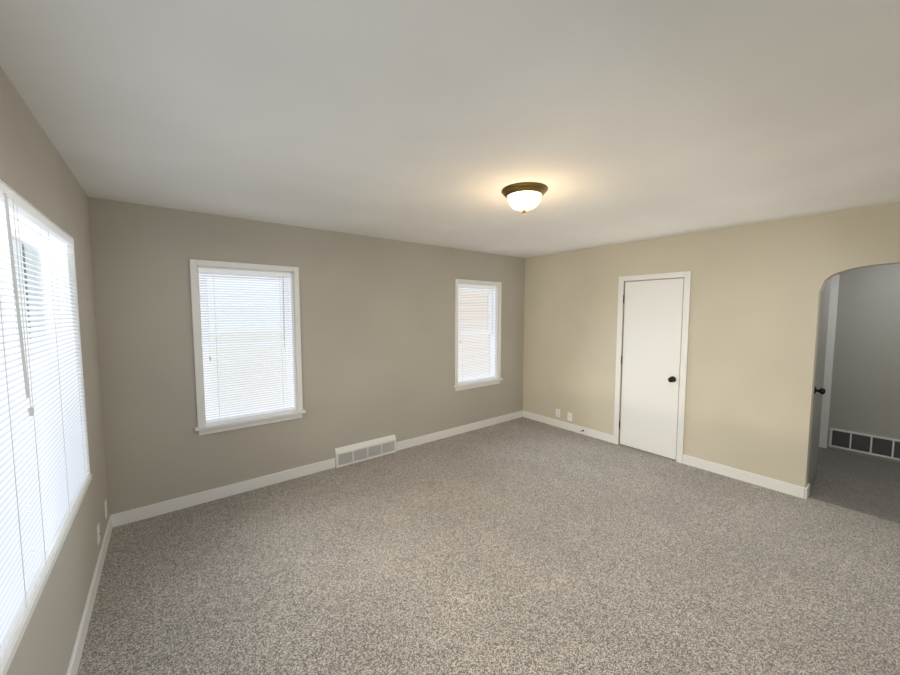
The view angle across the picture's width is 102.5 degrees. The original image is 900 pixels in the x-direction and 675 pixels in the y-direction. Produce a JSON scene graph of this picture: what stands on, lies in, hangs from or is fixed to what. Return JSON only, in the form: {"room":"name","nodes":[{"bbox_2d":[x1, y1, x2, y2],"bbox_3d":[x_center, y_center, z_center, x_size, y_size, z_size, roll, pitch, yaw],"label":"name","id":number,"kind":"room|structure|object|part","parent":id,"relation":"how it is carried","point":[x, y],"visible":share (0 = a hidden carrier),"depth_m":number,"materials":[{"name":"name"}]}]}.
{"room":"empty living room","nodes":[
{"label":"empty living room","id":0,"kind":"room"},
{"bbox_2d":[0,66,108,674],"bbox_3d":[-1.316,0.342,0.898,0.200,2.440,4.298,-3,5,-38],"label":"wall","id":1,"kind":"structure","parent":0,"point":[35,171],"depth_m":1.69,"materials":[{"name":"beige paint"}]},
{"bbox_2d":[0,179,91,674],"bbox_3d":[-1.403,0.220,1.013,0.195,1.432,2.720,-3,5,-38],"label":"window","id":2,"kind":"structure","parent":1,"relation":"in","point":[58,518],"depth_m":1.42,"materials":[{"name":"white plastic"}]},
{"bbox_2d":[0,193,45,607],"bbox_3d":[-1.462,0.204,1.233,0.051,1.350,0.250,-3,5,-38],"label":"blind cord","id":3,"kind":"object","parent":2,"relation":"attached to","point":[25,370],"depth_m":1.20,"materials":[{"name":"white fabric"}]},
{"bbox_2d":[40,227,69,513],"bbox_3d":[-1.821,0.173,1.667,0.025,1.350,0.002,-3,5,-38],"label":"blind cord","id":4,"kind":"object","parent":2,"relation":"attached to","point":[40,227],"depth_m":1.66,"materials":[{"name":"white fabric"}]},
{"bbox_2d":[62,243,85,480],"bbox_3d":[-2.093,0.149,2.012,0.025,1.350,0.002,-3,5,-38],"label":"blind cord","id":5,"kind":"object","parent":2,"relation":"attached to","point":[62,243],"depth_m":2.01,"materials":[{"name":"white fabric"}]},
{"bbox_2d":[66,514,117,674],"bbox_3d":[-1.302,1.498,1.136,0.017,0.100,4.068,-3,5,-38],"label":"baseboard","id":6,"kind":"structure","parent":1,"relation":"attached to","point":[73,666],"depth_m":1.92,"materials":[{"name":"white wood"}]},
{"bbox_2d":[97,523,100,544],"bbox_3d":[-2.228,1.247,2.296,0.014,0.115,0.070,-3,5,-38],"label":"electrical outlet","id":7,"kind":"object","parent":1,"relation":"attached to","point":[98,533],"visible":0.98,"depth_m":2.28,"materials":[{"name":"white plastic"}]},
{"bbox_2d":[104,500,107,518],"bbox_3d":[-2.457,1.227,2.580,0.008,0.115,0.070,-3,5,-38],"label":"electrical outlet","id":8,"kind":"object","parent":1,"relation":"attached to","point":[105,507],"visible":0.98,"depth_m":2.57,"materials":[{"name":"white plastic"}]},
{"bbox_2d":[88,197,524,514],"bbox_3d":[-0.087,0.075,4.719,6.870,2.440,0.200,-3,5,-38],"label":"wall","id":9,"kind":"structure","parent":0,"point":[377,322],"depth_m":3.49,"materials":[{"name":"beige paint"}]},
{"bbox_2d":[114,458,334,525],"bbox_3d":[-1.871,1.350,3.261,1.699,0.100,0.017,-3,5,-38],"label":"baseboard","id":10,"kind":"structure","parent":9,"relation":"attached to","point":[141,513],"depth_m":3.13,"materials":[{"name":"white wood"}]},
{"bbox_2d":[189,259,305,435],"bbox_3d":[-1.832,0.072,3.306,0.887,1.464,0.235,-3,5,-38],"label":"window","id":11,"kind":"structure","parent":9,"relation":"in","point":[209,421],"depth_m":3.25,"materials":[{"name":"white plastic"}]},
{"bbox_2d":[206,275,210,360],"bbox_3d":[-2.045,-0.179,3.055,0.015,0.754,0.016,-3,5,-38],"label":"blind cord","id":12,"kind":"object","parent":11,"relation":"attached to","point":[206,275],"depth_m":3.06,"materials":[{"name":"white fabric"}]},
{"bbox_2d":[213,274,219,416],"bbox_3d":[-2.012,0.085,3.112,0.002,1.291,0.002,-3,5,-38],"label":"blind cord","id":13,"kind":"object","parent":11,"relation":"attached to","point":[213,274],"depth_m":3.11,"materials":[{"name":"white fabric"}]},
{"bbox_2d":[279,276,284,401],"bbox_3d":[-1.581,0.062,3.440,0.035,1.291,0.026,1,4,19],"label":"blind cord","id":14,"kind":"object","parent":11,"relation":"attached to","point":[280,327],"depth_m":3.42,"materials":[{"name":"white fabric"}]},
{"bbox_2d":[335,434,395,467],"bbox_3d":[-0.915,1.248,3.998,0.712,0.200,0.034,-3,5,-38],"label":"air vent","id":15,"kind":"object","parent":9,"relation":"in","point":[352,448],"depth_m":3.97,"materials":[{"name":"white metal"}]},
{"bbox_3d":[-0.911,1.266,3.994,0.668,0.108,0.012,-3,5,-38],"label":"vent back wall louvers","id":16,"kind":"part","parent":15,"relation":"part of","materials":[{"name":"white metal"}]},
{"bbox_2d":[396,411,521,450],"bbox_3d":[0.252,1.233,4.929,2.264,0.100,0.017,-3,5,-38],"label":"baseboard","id":17,"kind":"structure","parent":9,"relation":"attached to","point":[431,437],"depth_m":4.77,"materials":[{"name":"white wood"}]},
{"bbox_2d":[454,279,502,390],"bbox_3d":[0.350,-0.048,5.021,0.887,1.464,0.235,-3,5,-38],"label":"window","id":18,"kind":"structure","parent":9,"relation":"in","point":[480,378],"depth_m":5.01,"materials":[{"name":"white plastic"}]},
{"bbox_2d":[460,341,490,381],"bbox_3d":[0.368,-0.046,4.979,0.615,1.291,0.052,-3,5,-38],"label":"blind cords","id":19,"kind":"object","parent":18,"relation":"attached to","point":[490,364],"visible":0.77,"depth_m":5.18,"materials":[{"name":"white fabric"}]},
{"bbox_2d":[0,0,899,257],"bbox_3d":[1.242,-1.074,2.946,6.870,0.100,4.498,-3,5,-38],"label":"ceiling","id":20,"kind":"structure","parent":0,"point":[442,123],"depth_m":1.46,"materials":[{"name":"paint"}]},
{"bbox_2d":[502,182,547,214],"bbox_3d":[0.498,-0.907,2.423,0.304,0.161,0.304,-3,5,-38],"label":"ceiling light","id":21,"kind":"object","parent":20,"relation":"attached to","point":[524,196],"visible":1,"depth_m":2.34,"materials":[{"name":"white glass"}]},
{"bbox_2d":[77,417,899,674],"bbox_3d":[1.242,1.460,3.123,6.870,0.100,4.498,-3,5,-38],"label":"floor","id":22,"kind":"structure","parent":0,"point":[522,546],"depth_m":2.27,"materials":[{"name":"grey carpet"}]},
{"bbox_2d":[523,202,899,497],"bbox_3d":[2.450,0.127,3.984,0.120,2.440,4.098,-3,5,-38],"label":"wall","id":23,"kind":"structure","parent":0,"point":[755,294],"depth_m":3.54,"materials":[{"name":"beige paint"}]},
{"bbox_2d":[556,409,559,416],"bbox_3d":[1.530,1.070,5.117,0.008,0.115,0.070,-3,5,-38],"label":"electrical outlet","id":24,"kind":"object","parent":23,"relation":"attached to","point":[557,412],"visible":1,"depth_m":5.12,"materials":[{"name":"white plastic"}]},
{"bbox_2d":[522,410,613,442],"bbox_3d":[1.587,1.225,5.051,0.014,0.100,1.443,-3,5,-38],"label":"baseboard","id":25,"kind":"structure","parent":23,"relation":"attached to","point":[561,424],"depth_m":4.96,"materials":[{"name":"white wood"}]},
{"bbox_2d":[567,412,571,420],"bbox_3d":[1.645,1.090,4.968,0.014,0.115,0.070,-3,5,-38],"label":"electrical outlet","id":26,"kind":"object","parent":23,"relation":"attached to","point":[569,417],"visible":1,"depth_m":4.97,"materials":[{"name":"white plastic"}]},
{"bbox_2d":[619,278,683,459],"bbox_3d":[2.260,0.341,4.120,0.104,1.970,0.630,-3,5,-38],"label":"closet door","id":27,"kind":"structure","parent":23,"relation":"in","point":[652,335],"depth_m":4.10,"materials":[{"name":"white wood"}]},
{"bbox_2d":[613,271,690,462],"bbox_3d":[2.315,0.309,4.154,0.138,2.052,0.762,-3,5,-38],"label":"door frame","id":28,"kind":"structure","parent":23,"relation":"attached to","point":[686,275],"depth_m":3.90,"materials":[{"name":"white wood"}]},
{"bbox_2d":[682,454,809,499],"bbox_3d":[2.813,1.332,3.520,0.041,0.100,0.961,-3,5,-38],"label":"baseboard","id":29,"kind":"structure","parent":23,"relation":"attached to","point":[780,486],"depth_m":3.44,"materials":[{"name":"white wood"}]},
{"bbox_2d":[807,278,830,483],"bbox_3d":[3.453,0.385,3.353,0.620,1.988,0.104,-3,5,-38],"label":"hall door","id":30,"kind":"structure","parent":23,"relation":"in","point":[819,390],"depth_m":3.37,"materials":[{"name":"grey wood"}]},
{"bbox_2d":[827,264,899,462],"bbox_3d":[3.894,0.047,5.118,0.120,2.440,4.098,-3,5,-38],"label":"wall","id":31,"kind":"structure","parent":0,"point":[865,392],"depth_m":4.04,"materials":[{"name":"grey paint"}]},
{"bbox_2d":[819,274,839,447],"bbox_3d":[4.473,0.296,4.287,0.018,2.060,0.100,-3,5,-38],"label":"door frame","id":32,"kind":"structure","parent":31,"relation":"attached to","point":[832,315],"depth_m":4.26,"materials":[{"name":"white wood"}]},
{"bbox_2d":[829,428,899,460],"bbox_3d":[4.814,1.211,3.924,0.016,0.225,0.960,-3,5,-38],"label":"air vent","id":33,"kind":"object","parent":31,"relation":"in","point":[884,447],"visible":1,"depth_m":4.08,"materials":[{"name":"white metal"}]},
{"label":"outside","id":34,"kind":"structure","parent":0,"visible":0},
{"bbox_2d":[26,332,285,412],"bbox_3d":[0.524,1.996,6.934,90.000,0.100,90.000,-3,5,-38],"label":"ground","id":35,"kind":"structure","parent":34,"point":[246,363],"depth_m":16.80,"materials":[{"name":"green plant"}]},
{"bbox_2d":[458,290,487,376],"bbox_3d":[0.702,-1.436,16.594,10.100,5.400,8.600,-3,5,-38],"label":"house","id":36,"kind":"structure","parent":35,"relation":"on","point":[472,324],"depth_m":11.58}
]}

